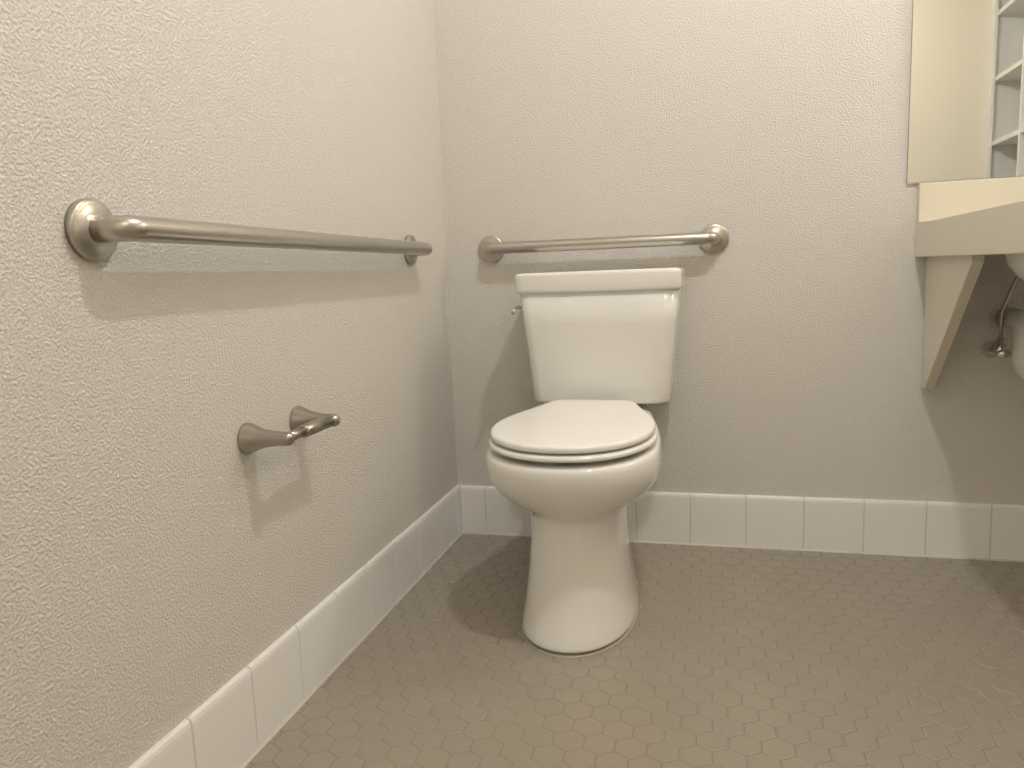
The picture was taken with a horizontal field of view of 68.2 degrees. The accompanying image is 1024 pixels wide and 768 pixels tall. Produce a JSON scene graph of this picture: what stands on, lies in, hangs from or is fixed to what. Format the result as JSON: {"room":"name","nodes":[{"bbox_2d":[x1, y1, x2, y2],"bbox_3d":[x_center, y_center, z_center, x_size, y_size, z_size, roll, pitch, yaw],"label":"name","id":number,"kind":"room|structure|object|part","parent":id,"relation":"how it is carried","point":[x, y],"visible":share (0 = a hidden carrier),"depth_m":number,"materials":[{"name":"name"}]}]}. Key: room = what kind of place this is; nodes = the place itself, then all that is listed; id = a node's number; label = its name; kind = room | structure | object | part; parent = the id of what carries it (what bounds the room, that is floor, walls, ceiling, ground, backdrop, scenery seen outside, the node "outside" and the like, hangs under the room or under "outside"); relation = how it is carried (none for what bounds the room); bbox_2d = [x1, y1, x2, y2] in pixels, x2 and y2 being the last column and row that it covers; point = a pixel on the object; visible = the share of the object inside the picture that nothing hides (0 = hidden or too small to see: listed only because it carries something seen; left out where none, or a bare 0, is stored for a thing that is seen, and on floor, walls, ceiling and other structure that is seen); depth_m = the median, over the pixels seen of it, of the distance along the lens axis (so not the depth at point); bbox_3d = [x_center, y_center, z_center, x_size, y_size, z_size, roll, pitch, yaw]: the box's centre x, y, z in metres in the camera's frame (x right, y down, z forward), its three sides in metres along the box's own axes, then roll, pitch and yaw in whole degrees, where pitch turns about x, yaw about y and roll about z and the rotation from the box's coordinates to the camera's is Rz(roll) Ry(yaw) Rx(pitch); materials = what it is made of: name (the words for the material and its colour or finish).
{"room":"accessible bathroom","nodes":[
{"label":"accessible bathroom","id":0,"kind":"room"},
{"bbox_2d":[0,0,457,767],"bbox_3d":[-0.637,-0.500,0.824,0.120,2.490,3.190,0,8,15],"label":"wall","id":1,"kind":"structure","parent":0,"point":[147,559],"depth_m":1.15,"materials":[{"name":"white paint"}]},
{"bbox_2d":[64,198,432,264],"bbox_3d":[-0.369,-0.274,1.466,0.071,0.078,1.149,0,8,15],"label":"grab bar","id":2,"kind":"object","parent":1,"relation":"attached to","point":[92,231],"visible":1,"depth_m":1.05,"materials":[{"name":"silver metal"}]},
{"bbox_2d":[237,405,339,453],"bbox_3d":[-0.389,0.080,1.356,0.089,0.055,0.219,0,8,15],"label":"toilet paper holder","id":3,"kind":"object","parent":1,"relation":"attached to","point":[304,422],"visible":1,"depth_m":1.28,"materials":[{"name":"silver metal"}]},
{"bbox_3d":[-0.409,0.092,1.278,0.089,0.055,0.055,0,8,15],"label":"post","id":4,"kind":"part","parent":3,"relation":"part of","materials":[{"name":"silver metal"}]},
{"bbox_3d":[-0.368,0.068,1.435,0.089,0.055,0.055,0,8,15],"label":"post","id":5,"kind":"part","parent":3,"relation":"part of","materials":[{"name":"silver metal"}]},
{"bbox_2d":[128,485,462,767],"bbox_3d":[-0.529,0.607,0.964,0.014,0.152,2.950,0,8,15],"label":"baseboard","id":6,"kind":"structure","parent":1,"relation":"attached to","point":[230,728],"depth_m":1.44,"materials":[{"name":"white tile"}]},
{"bbox_2d":[245,533,1023,767],"bbox_3d":[0.735,0.705,0.649,2.620,0.050,2.950,0,8,15],"label":"floor","id":7,"kind":"structure","parent":0,"point":[731,657],"depth_m":1.49,"materials":[{"name":"beige tile"}]},
{"bbox_2d":[485,268,685,657],"bbox_3d":[0.178,0.127,1.850,0.444,0.798,0.736,0,8,17],"label":"toilet","id":8,"kind":"object","parent":7,"relation":"on","point":[602,344],"visible":1,"depth_m":1.66,"materials":[{"name":"ceramic"}]},
{"bbox_3d":[0.011,-0.200,2.026,0.015,0.023,0.073,0,8,13],"label":"lever arm","id":9,"kind":"part","parent":8,"relation":"part of","materials":[{"name":"silver metal"}]},
{"bbox_3d":[0.146,0.090,1.720,0.364,0.034,0.463,0,8,17],"label":"seat lid","id":10,"kind":"part","parent":8,"relation":"part of","materials":[{"name":"plastic"}]},
{"bbox_3d":[0.187,0.306,1.860,0.387,0.440,0.710,0,8,17],"label":"bowl","id":11,"kind":"part","parent":8,"relation":"part of","materials":[{"name":"white ceramic"}]},
{"bbox_3d":[0.239,-0.277,2.026,0.432,0.053,0.237,0,8,17],"label":"tank lid","id":12,"kind":"part","parent":8,"relation":"part of","materials":[{"name":"white ceramic"}]},
{"bbox_3d":[0.246,-0.106,2.053,0.415,0.294,0.222,0,8,17],"label":"tank","id":13,"kind":"part","parent":8,"relation":"part of","materials":[{"name":"white ceramic"}]},
{"bbox_2d":[434,0,1023,503],"bbox_3d":[1.073,-0.726,1.946,2.620,2.490,0.120,0,8,15],"label":"wall","id":14,"kind":"structure","parent":0,"point":[781,125],"depth_m":2.06,"materials":[{"name":"white paint"}]},
{"bbox_2d":[478,224,728,262],"bbox_3d":[0.238,-0.392,2.115,0.711,0.078,0.071,0,8,15],"label":"grab bar","id":15,"kind":"object","parent":14,"relation":"attached to","point":[713,238],"visible":1,"depth_m":2.08,"materials":[{"name":"silver metal"}]},
{"bbox_2d":[460,485,1023,561],"bbox_3d":[1.098,0.391,2.040,2.620,0.152,0.014,0,8,15],"label":"baseboard","id":16,"kind":"structure","parent":14,"relation":"attached to","point":[933,529],"depth_m":2.11,"materials":[{"name":"white tile"}]},
{"bbox_2d":[906,0,1023,183],"bbox_3d":[1.530,-0.987,1.720,1.120,0.964,0.007,0,8,15],"label":"mirror","id":17,"kind":"object","parent":14,"relation":"attached to","point":[966,116],"visible":1,"depth_m":1.86,"materials":[{"name":"mirror"}]},
{"bbox_2d":[915,177,1023,389],"bbox_3d":[1.600,-0.196,1.439,1.344,0.526,0.740,0,8,15],"label":"vanity sink","id":18,"kind":"object","parent":14,"relation":"attached to","point":[959,223],"visible":1,"depth_m":1.81,"materials":[{"name":"beige laminate"}]},
{"bbox_2d":[932,201,1023,220],"bbox_3d":[1.595,-0.342,1.419,1.343,0.030,0.739,0,8,15],"label":"countertop","id":19,"kind":"structure","parent":18,"relation":"on","point":[1018,206],"depth_m":1.40,"materials":[{"name":"beige laminate"}]},
{"bbox_3d":[1.208,-0.075,1.861,0.032,0.019,0.026,0,8,15],"label":"stop handle","id":20,"kind":"part","parent":18,"relation":"part of","materials":[{"name":"silver metal"}]},
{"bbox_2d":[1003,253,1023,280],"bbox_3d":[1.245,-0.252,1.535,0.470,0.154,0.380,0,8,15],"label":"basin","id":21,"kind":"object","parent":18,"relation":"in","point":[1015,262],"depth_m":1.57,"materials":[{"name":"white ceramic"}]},
{"bbox_2d":[917,177,1023,222],"bbox_3d":[1.682,-0.459,1.755,1.342,0.100,0.018,0,8,15],"label":"backsplash","id":22,"kind":"structure","parent":14,"relation":"attached to","point":[935,200],"depth_m":1.89,"materials":[{"name":"beige laminate"}]}
]}

